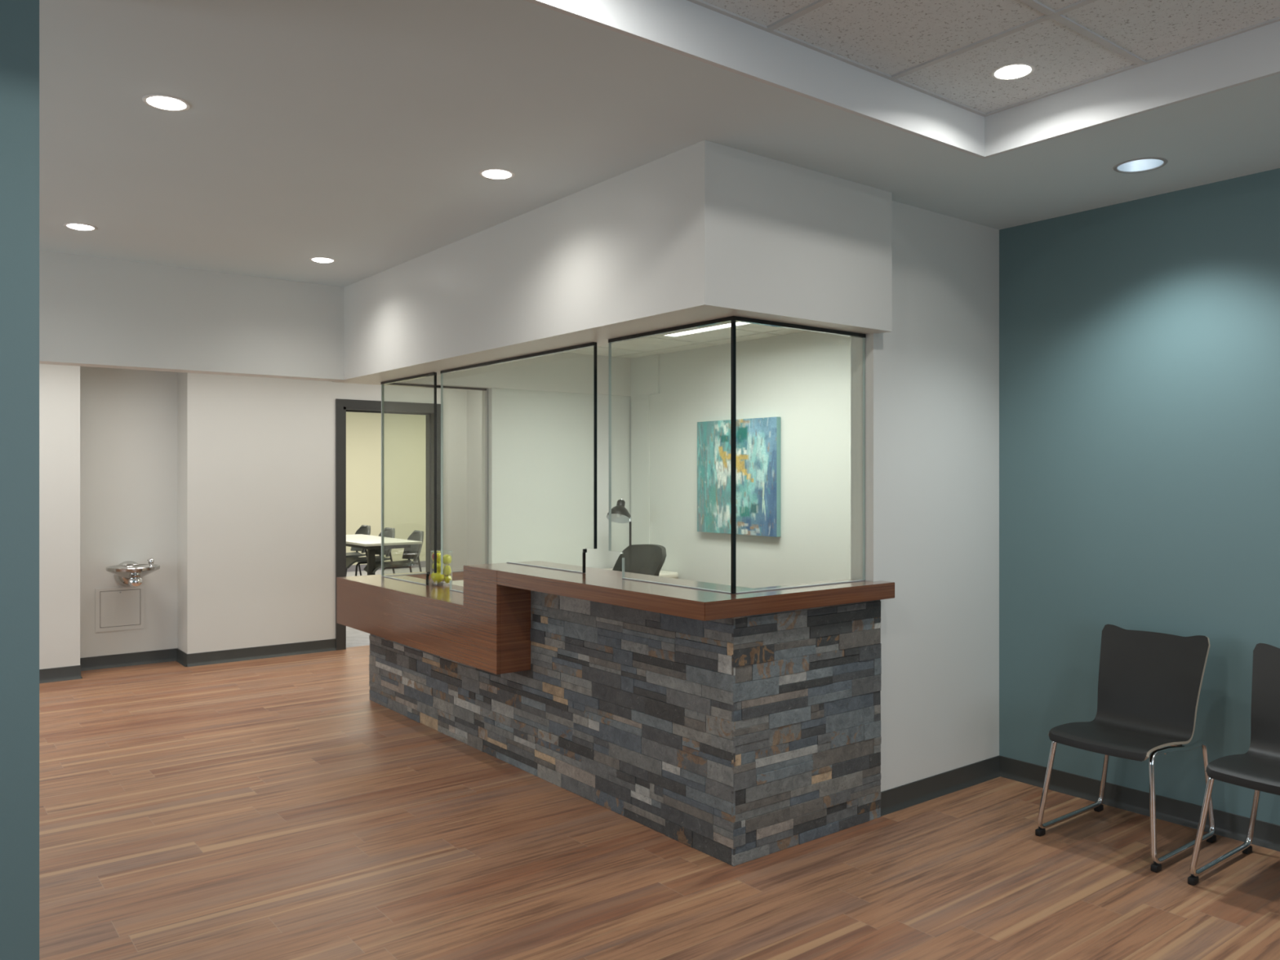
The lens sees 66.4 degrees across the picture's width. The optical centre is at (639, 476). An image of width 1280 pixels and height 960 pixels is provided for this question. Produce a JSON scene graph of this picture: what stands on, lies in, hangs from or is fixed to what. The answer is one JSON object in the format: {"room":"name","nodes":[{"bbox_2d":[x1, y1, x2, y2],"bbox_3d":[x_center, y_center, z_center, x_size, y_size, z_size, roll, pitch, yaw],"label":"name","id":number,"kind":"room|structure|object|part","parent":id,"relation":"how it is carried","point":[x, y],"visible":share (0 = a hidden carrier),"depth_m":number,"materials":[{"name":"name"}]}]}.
{"room":"reception waiting area","nodes":[
{"label":"reception waiting area","id":0,"kind":"room"},
{"bbox_2d":[0,0,39,959],"bbox_3d":[-2.685,0.133,1.505,3.004,2.735,0.130,0,0,-38],"label":"wall","id":1,"kind":"structure","parent":0,"point":[19,19],"depth_m":2.35,"materials":[{"name":"teal paint"}]},
{"bbox_2d":[39,249,344,381],"bbox_3d":[-3.995,-0.932,4.896,5.091,0.605,0.165,0,0,-38],"label":"wall","id":2,"kind":"structure","parent":0,"point":[95,312],"depth_m":5.80,"materials":[{"name":"white paint"}]},
{"bbox_2d":[39,364,466,669],"bbox_3d":[-4.347,0.133,7.395,7.600,2.735,0.485,0,0,-38],"label":"wall","id":3,"kind":"structure","parent":0,"point":[256,455],"depth_m":7.96,"materials":[{"name":"white paint"}]},
{"bbox_2d":[80,366,177,657],"bbox_3d":[-4.079,0.133,7.784,0.900,2.735,0.120,0,0,-38],"label":"wall niche","id":4,"kind":"object","parent":3,"relation":"in","point":[128,417],"visible":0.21,"depth_m":7.74,"materials":[{"name":"white paint"}]},
{"bbox_2d":[95,586,144,632],"bbox_3d":[-4.089,1.044,7.695,0.346,0.338,0.007,0,0,-38],"label":"access panel","id":5,"kind":"object","parent":4,"relation":"attached to","point":[121,608],"visible":1,"depth_m":7.69,"materials":[{"name":"white paint"}]},
{"bbox_3d":[-4.089,1.040,7.696,0.280,0.277,0.004,0,0,-38],"label":"door","id":6,"kind":"part","parent":5,"relation":"part of","materials":[{"name":"white paint"}]},
{"bbox_2d":[106,558,159,587],"bbox_3d":[-3.921,0.755,7.556,0.374,0.237,0.431,0,0,-38],"label":"fountain","id":7,"kind":"object","parent":4,"relation":"attached to","point":[127,573],"visible":1,"depth_m":7.46,"materials":[{"name":"metal"}]},
{"bbox_2d":[106,564,159,578],"bbox_3d":[-3.904,0.739,7.534,0.374,0.090,0.374,0,0,-38],"label":"basin","id":8,"kind":"object","parent":7,"relation":"in","point":[122,571],"depth_m":7.44,"materials":[{"name":"silver metal"}]},
{"bbox_2d":[39,638,336,683],"bbox_3d":[-4.509,1.450,7.158,7.053,0.100,0.341,0,0,-38],"label":"baseboard","id":9,"kind":"structure","parent":3,"relation":"attached to","point":[68,673],"depth_m":7.82,"materials":[{"name":"plastic"}]},
{"bbox_2d":[335,399,440,650],"bbox_3d":[-2.271,0.417,8.793,1.005,2.165,0.183,0,0,-38],"label":"door frame","id":10,"kind":"structure","parent":3,"relation":"in","point":[342,406],"depth_m":8.62,"materials":[{"name":"paint"}]},
{"bbox_2d":[346,412,426,564],"bbox_3d":[-4.782,0.133,15.295,9.200,2.735,0.170,0,0,-38],"label":"wall","id":11,"kind":"structure","parent":0,"point":[404,435],"depth_m":15.74,"materials":[{"name":"paint"}]},
{"bbox_2d":[346,560,426,572],"bbox_3d":[-4.725,1.450,15.222,9.200,0.100,0.015,0,0,-38],"label":"baseboard","id":12,"kind":"structure","parent":11,"relation":"attached to","point":[423,563],"depth_m":15.49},
{"bbox_2d":[466,390,481,564],"bbox_3d":[-0.810,0.133,8.590,0.547,2.735,1.965,0,0,-38],"label":"wall","id":13,"kind":"structure","parent":0,"point":[473,397],"depth_m":9.09,"materials":[{"name":"white paint"}]},
{"bbox_2d":[481,387,631,568],"bbox_3d":[-0.575,0.435,7.460,1.340,2.130,0.148,0,0,-38],"label":"wall","id":14,"kind":"structure","parent":0,"point":[540,443],"depth_m":7.31,"materials":[{"name":"paint"}]},
{"bbox_2d":[39,567,1279,959],"bbox_3d":[-0.685,1.550,7.000,12.900,0.100,18.300,0,0,-38],"label":"floor","id":15,"kind":"structure","parent":0,"point":[267,808],"depth_m":3.79,"materials":[{"name":"brown wood"}]},
{"bbox_2d":[346,524,370,575],"bbox_3d":[-3.849,1.076,12.773,0.660,0.852,0.541,0,0,-34],"label":"chair","id":16,"kind":"object","parent":15,"relation":"on","point":[363,529],"visible":0.42,"depth_m":12.98,"materials":[{"name":"grey plastic"}]},
{"bbox_3d":[-3.890,1.070,12.746,0.561,0.122,0.453,0,0,-34],"label":"seat","id":17,"kind":"part","parent":16,"relation":"part of","materials":[{"name":"grey plastic"}]},
{"bbox_3d":[-3.755,1.200,13.088,0.031,0.604,0.140,0,0,36],"label":"leg","id":18,"kind":"part","parent":16,"relation":"part of","materials":[{"name":"black metal"}]},
{"bbox_3d":[-3.655,0.825,12.903,0.193,0.349,0.541,0,0,-34],"label":"backrest","id":19,"kind":"part","parent":16,"relation":"part of","materials":[{"name":"grey plastic"}]},
{"bbox_2d":[346,527,395,576],"bbox_3d":[-3.377,1.076,12.165,0.660,0.852,0.541,0,0,-34],"label":"chair","id":20,"kind":"object","parent":15,"relation":"on","point":[389,532],"visible":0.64,"depth_m":12.15,"materials":[{"name":"grey plastic"}]},
{"bbox_3d":[-3.418,1.070,12.137,0.561,0.122,0.453,0,0,-34],"label":"seat","id":21,"kind":"part","parent":20,"relation":"part of","materials":[{"name":"grey plastic"}]},
{"bbox_3d":[-3.337,1.275,11.966,0.376,0.453,0.049,0,0,-42],"label":"leg","id":22,"kind":"part","parent":20,"relation":"part of","materials":[{"name":"black metal"}]},
{"bbox_3d":[-3.183,0.825,12.295,0.193,0.349,0.541,0,0,-34],"label":"backrest","id":23,"kind":"part","parent":20,"relation":"part of","materials":[{"name":"grey plastic"}]},
{"bbox_3d":[-3.050,1.200,12.132,0.140,0.604,0.031,0,0,-14],"label":"leg","id":24,"kind":"part","parent":20,"relation":"part of","materials":[{"name":"black metal"}]},
{"bbox_2d":[346,533,422,575],"bbox_3d":[-3.411,1.130,11.840,0.810,0.740,1.830,0,0,-38],"label":"meeting table","id":25,"kind":"object","parent":15,"relation":"on","point":[371,543],"visible":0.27,"depth_m":11.27,"materials":[{"name":"white laminate"}]},
{"bbox_3d":[-3.083,1.150,11.215,0.070,0.640,0.070,0,0,-38],"label":"leg","id":26,"kind":"part","parent":25,"relation":"part of","materials":[{"name":"black metal"}]},
{"bbox_3d":[-3.363,0.811,11.877,0.490,0.047,1.630,0,0,-38],"label":"under frame","id":27,"kind":"part","parent":25,"relation":"part of","materials":[{"name":"black metal"}]},
{"bbox_2d":[363,530,423,573],"bbox_3d":[-2.874,1.076,11.518,0.660,0.852,0.541,0,0,-30],"label":"chair","id":28,"kind":"object","parent":15,"relation":"on","point":[414,552],"visible":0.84,"depth_m":11.60,"materials":[{"name":"grey plastic"}]},
{"bbox_3d":[-2.917,1.070,11.493,0.561,0.122,0.453,0,0,-30],"label":"seat","id":29,"kind":"part","parent":28,"relation":"part of","materials":[{"name":"grey plastic"}]},
{"bbox_3d":[-2.848,1.275,11.316,0.376,0.453,0.049,0,0,-38],"label":"leg","id":30,"kind":"part","parent":28,"relation":"part of","materials":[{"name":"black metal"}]},
{"bbox_3d":[-2.672,0.825,11.634,0.193,0.349,0.541,0,0,-30],"label":"backrest","id":31,"kind":"part","parent":28,"relation":"part of","materials":[{"name":"grey plastic"}]},
{"bbox_3d":[-2.551,1.200,11.462,0.140,0.604,0.031,0,0,-10],"label":"leg","id":32,"kind":"part","parent":28,"relation":"part of","materials":[{"name":"black metal"}]},
{"bbox_2d":[336,560,894,866],"bbox_3d":[-0.450,0.982,5.386,1.111,1.036,3.675,0,0,-38],"label":"reception desk","id":33,"kind":"object","parent":15,"relation":"on","point":[736,729],"depth_m":4.21,"materials":[{"name":"stone"}]},
{"bbox_2d":[382,372,436,585],"bbox_3d":[-1.480,0.021,6.238,0.020,1.300,0.786,0,0,-38],"label":"glass screen","id":34,"kind":"object","parent":33,"relation":"on","point":[431,374],"visible":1,"depth_m":6.01,"materials":[{"name":"clear glass"}]},
{"bbox_3d":[-1.352,0.720,5.658,0.020,0.512,2.138,0,0,-38],"label":"panel","id":35,"kind":"part","parent":33,"relation":"part of","materials":[{"name":"brown wood"}]},
{"bbox_2d":[380,382,488,576],"bbox_3d":[-1.414,0.021,6.793,0.804,1.300,0.024,0,0,-38],"label":"glass screen","id":36,"kind":"object","parent":33,"relation":"on","point":[486,390],"visible":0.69,"depth_m":7.02,"materials":[{"name":"clear glass"}]},
{"bbox_2d":[430,550,452,586],"bbox_3d":[-1.226,0.567,6.036,0.135,0.208,0.135,0,0,-38],"label":"glass vase","id":37,"kind":"object","parent":33,"relation":"on","point":[442,583],"visible":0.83,"depth_m":6.04,"materials":[{"name":"clear glass"}]},
{"bbox_2d":[431,550,440,563],"bbox_3d":[-1.250,0.495,6.027,0.070,0.079,0.071,0,0,-38],"label":"apple","id":38,"kind":"object","parent":37,"relation":"in","point":[438,554],"visible":0.7,"depth_m":6.00,"materials":[{"name":"food"}]},
{"bbox_2d":[430,569,444,582],"bbox_3d":[-1.247,0.618,6.030,0.087,0.086,0.082,0,0,-38],"label":"apple","id":39,"kind":"object","parent":37,"relation":"in","point":[437,577],"visible":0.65,"depth_m":6.00,"materials":[{"name":"food"}]},
{"bbox_2d":[436,561,444,570],"bbox_3d":[-1.230,0.553,6.002,0.054,0.059,0.052,0,0,-38],"label":"apple","id":40,"kind":"object","parent":37,"relation":"in","point":[438,564],"visible":0.66,"depth_m":5.98,"materials":[{"name":"food"}]},
{"bbox_2d":[443,554,451,564],"bbox_3d":[-1.195,0.517,6.057,0.061,0.063,0.061,0,0,-38],"label":"apple","id":41,"kind":"object","parent":37,"relation":"in","point":[446,558],"visible":0.91,"depth_m":6.04,"materials":[{"name":"food"}]},
{"bbox_2d":[443,564,451,575],"bbox_3d":[-1.191,0.577,6.036,0.050,0.070,0.049,0,0,-38],"label":"apple","id":42,"kind":"object","parent":37,"relation":"in","point":[446,571],"visible":0.98,"depth_m":6.02,"materials":[{"name":"food"}]},
{"bbox_2d":[444,574,451,582],"bbox_3d":[-1.188,0.632,6.044,0.048,0.056,0.048,0,0,-38],"label":"apple","id":43,"kind":"object","parent":37,"relation":"in","point":[447,578],"visible":0.97,"depth_m":6.03,"materials":[{"name":"food"}]},
{"bbox_3d":[-1.369,0.776,6.801,0.716,0.127,0.019,0,0,-38],"label":"return panel","id":44,"kind":"part","parent":33,"relation":"part of","materials":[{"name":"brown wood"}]},
{"bbox_3d":[-0.726,0.755,5.012,0.177,0.442,0.349,0,0,-38],"label":"waterfall panel","id":45,"kind":"part","parent":33,"relation":"part of","materials":[{"name":"brown wood"}]},
{"bbox_2d":[440,342,596,592],"bbox_3d":[-0.698,0.021,5.230,0.020,1.300,1.598,0,0,-38],"label":"glass screen","id":46,"kind":"object","parent":33,"relation":"on","point":[593,344],"visible":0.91,"depth_m":4.91,"materials":[{"name":"clear glass"}]},
{"bbox_2d":[608,316,736,593],"bbox_3d":[0.117,-0.083,4.180,0.020,1.092,0.834,0,0,-38],"label":"window frame","id":47,"kind":"structure","parent":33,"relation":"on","point":[733,322],"depth_m":3.86,"materials":[{"name":"black metal"}]},
{"bbox_2d":[729,315,866,593],"bbox_3d":[0.678,-0.083,4.096,0.803,1.092,0.020,0,0,-38],"label":"glass screen","id":48,"kind":"object","parent":33,"relation":"on","point":[736,318],"visible":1,"depth_m":4.25,"materials":[{"name":"clear glass"}]},
{"bbox_2d":[612,544,666,576],"bbox_3d":[-0.183,0.955,5.696,0.695,1.090,0.680,0,0,-29],"label":"office chair","id":49,"kind":"object","parent":15,"relation":"on","point":[646,559],"visible":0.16,"depth_m":5.84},
{"bbox_2d":[601,568,678,578],"bbox_3d":[-0.372,1.106,7.114,1.216,0.788,0.596,0,0,-38],"label":"desk","id":50,"kind":"object","parent":15,"relation":"on","point":[662,573],"visible":0.09,"depth_m":7.22,"materials":[{"name":"white laminate"}]},
{"bbox_2d":[606,498,631,545],"bbox_3d":[-0.121,0.441,7.266,0.255,0.541,0.170,0,0,-3],"label":"desk lamp","id":51,"kind":"object","parent":50,"relation":"on","point":[620,514],"visible":0.77,"depth_m":7.26,"materials":[{"name":"metal"}]},
{"bbox_3d":[-0.158,0.264,7.263,0.172,0.179,0.177,0,0,-38],"label":"lamp shade","id":52,"kind":"part","parent":51,"relation":"part of","materials":[{"name":"ceramic"}]},
{"bbox_3d":[-0.072,0.517,7.261,0.017,0.365,0.017,0,0,-38],"label":"post","id":53,"kind":"part","parent":51,"relation":"part of","materials":[{"name":"metal"}]},
{"bbox_2d":[1035,624,1216,872],"bbox_3d":[1.998,1.077,4.042,0.562,0.847,0.495,0,0,-38],"label":"chair","id":54,"kind":"object","parent":15,"relation":"on","point":[1149,683],"visible":1,"depth_m":4.06,"materials":[{"name":"plastic"}]},
{"bbox_3d":[1.885,1.268,4.210,0.535,0.425,0.086,0,0,-38],"label":"sled frame","id":55,"kind":"part","parent":54,"relation":"part of","materials":[{"name":"silver metal"}]},
{"bbox_3d":[2.147,1.268,3.873,0.535,0.426,0.042,0,0,-38],"label":"sled frame","id":56,"kind":"part","parent":54,"relation":"part of","materials":[{"name":"silver metal"}]},
{"bbox_2d":[1187,643,1279,885],"bbox_3d":[2.361,1.077,3.554,0.562,0.847,0.495,0,0,-38],"label":"chair","id":57,"kind":"object","parent":15,"relation":"on","point":[1258,769],"visible":1,"depth_m":3.71,"materials":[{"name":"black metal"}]},
{"bbox_3d":[2.247,1.268,3.722,0.535,0.425,0.086,0,0,-38],"label":"sled frame","id":58,"kind":"part","parent":57,"relation":"part of","materials":[{"name":"silver metal"}]},
{"bbox_2d":[39,0,1279,287],"bbox_3d":[-0.848,-1.245,2.886,7.600,0.020,12.000,0,0,-38],"label":"ceiling","id":59,"kind":"structure","parent":0,"point":[359,135],"depth_m":3.52,"materials":[{"name":"paint"}]},
{"bbox_2d":[63,222,97,231],"bbox_3d":[-2.769,-1.229,4.841,0.146,0.012,0.146,0,0,-38],"label":"recessed light","id":60,"kind":"object","parent":59,"relation":"in","point":[77,226],"visible":1,"depth_m":4.82,"materials":[{"name":"white plastic"}]},
{"bbox_2d":[142,93,191,111],"bbox_3d":[-1.566,-1.229,3.234,0.146,0.012,0.146,0,0,-38],"label":"recessed light","id":61,"kind":"object","parent":59,"relation":"in","point":[163,102],"visible":1,"depth_m":3.22,"materials":[{"name":"white"}]},
{"bbox_2d":[309,257,336,262],"bbox_3d":[-1.812,-1.229,5.584,0.146,0.012,0.146,0,0,-38],"label":"recessed light","id":62,"kind":"object","parent":59,"relation":"in","point":[320,260],"visible":1,"depth_m":5.56,"materials":[{"name":"white plastic"}]},
{"bbox_2d":[479,168,515,179],"bbox_3d":[-0.585,-1.229,3.996,0.146,0.012,0.146,0,0,-38],"label":"recessed light","id":63,"kind":"object","parent":59,"relation":"in","point":[490,173],"visible":1,"depth_m":3.97,"materials":[{"name":"white plastic"}]},
{"bbox_2d":[332,140,892,396],"bbox_3d":[-0.006,-0.932,5.782,2.299,0.605,3.757,0,0,-38],"label":"soffit","id":64,"kind":"structure","parent":59,"relation":"attached to","point":[704,230],"depth_m":4.14,"materials":[{"name":"white paint"}]},
{"bbox_2d":[524,0,1279,159],"bbox_3d":[0.735,-1.315,0.742,4.711,0.160,4.110,0,0,-38],"label":"ceiling tray side","id":65,"kind":"structure","parent":59,"relation":"attached to","point":[686,28],"depth_m":3.20,"materials":[{"name":"paint"}]},
{"bbox_2d":[1113,156,1168,173],"bbox_3d":[1.986,-1.306,3.883,0.194,0.148,0.194,0,0,-38],"label":"recessed light","id":66,"kind":"object","parent":59,"relation":"in","point":[1142,164],"visible":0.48,"depth_m":3.94,"materials":[{"name":"white"}]},
{"bbox_2d":[565,324,808,358],"bbox_3d":[0.165,-0.939,5.856,1.940,0.020,3.250,0,0,-38],"label":"ceiling","id":67,"kind":"structure","parent":0,"point":[644,344],"depth_m":6.76,"materials":[{"name":"tile"}]},
{"bbox_2d":[596,328,791,357],"bbox_3d":[0.208,-0.927,5.889,1.830,0.005,3.250,0,0,-38],"label":"grid","id":68,"kind":"object","parent":67,"relation":"attached to","point":[757,332],"visible":0.21,"depth_m":6.73,"materials":[{"name":"white metal"}]},
{"bbox_2d":[660,321,753,337],"bbox_3d":[0.569,-0.923,5.922,0.130,0.012,1.260,0,0,-38],"label":"recessed light","id":69,"kind":"object","parent":67,"relation":"in","point":[723,326],"visible":0.43,"depth_m":6.14,"materials":[{"name":"white plastic"}]},
{"bbox_2d":[649,331,850,588],"bbox_3d":[0.971,0.133,6.480,0.100,2.735,3.253,0,0,-38],"label":"wall","id":70,"kind":"structure","parent":0,"point":[802,380],"depth_m":6.52,"materials":[{"name":"paint"}]},
{"bbox_2d":[630,354,659,544],"bbox_3d":[0.037,0.285,7.592,0.012,2.429,0.350,0,0,-38],"label":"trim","id":71,"kind":"structure","parent":70,"relation":"attached to","point":[644,371],"depth_m":7.62,"materials":[{"name":"paint"}]},
{"bbox_2d":[697,417,780,537],"bbox_3d":[0.670,0.005,6.753,0.039,0.790,0.793,0,0,-38],"label":"painting","id":72,"kind":"object","parent":70,"relation":"attached to","point":[757,439],"visible":0.94,"depth_m":6.69,"materials":[{"name":"paint"}]},
{"bbox_2d":[850,200,999,791],"bbox_3d":[1.561,0.133,4.798,1.450,2.735,0.127,0,0,-38],"label":"wall","id":73,"kind":"structure","parent":0,"point":[932,380],"depth_m":4.57,"materials":[{"name":"white paint"}]},
{"bbox_2d":[880,755,999,816],"bbox_3d":[1.420,1.450,4.598,0.978,0.100,0.016,0,0,-38],"label":"baseboard","id":74,"kind":"structure","parent":73,"relation":"attached to","point":[900,797],"depth_m":4.58,"materials":[{"name":"plastic"}]},
{"bbox_2d":[702,0,1279,112],"bbox_3d":[0.735,-1.405,0.742,4.711,0.020,4.110,0,0,-38],"label":"ceiling tiles","id":75,"kind":"structure","parent":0,"point":[889,37],"depth_m":3.08,"materials":[{"name":"white"}]},
{"bbox_2d":[687,0,1279,116],"bbox_3d":[0.735,-1.392,0.742,4.671,0.008,4.070,0,0,-38],"label":"grid","id":76,"kind":"object","parent":75,"relation":"attached to","point":[1049,13],"visible":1,"depth_m":3.12,"materials":[{"name":"paint"}]},
{"bbox_2d":[990,62,1035,80],"bbox_3d":[1.285,-1.389,3.371,0.146,0.012,0.146,0,0,-38],"label":"recessed light","id":77,"kind":"object","parent":75,"relation":"attached to","point":[1013,71],"visible":1,"depth_m":3.35,"materials":[{"name":"white plastic"}]},
{"bbox_2d":[999,168,1279,825],"bbox_3d":[3.679,0.133,2.583,0.120,2.735,5.970,0,0,-38],"label":"wall","id":78,"kind":"structure","parent":0,"point":[1140,339],"depth_m":4.37,"materials":[{"name":"teal paint"}]},
{"bbox_2d":[999,755,1279,851],"bbox_3d":[3.588,1.450,2.589,0.016,0.100,5.850,0,0,-38],"label":"baseboard","id":79,"kind":"structure","parent":78,"relation":"attached to","point":[1230,825],"depth_m":4.35,"materials":[{"name":"plastic"}]}
]}

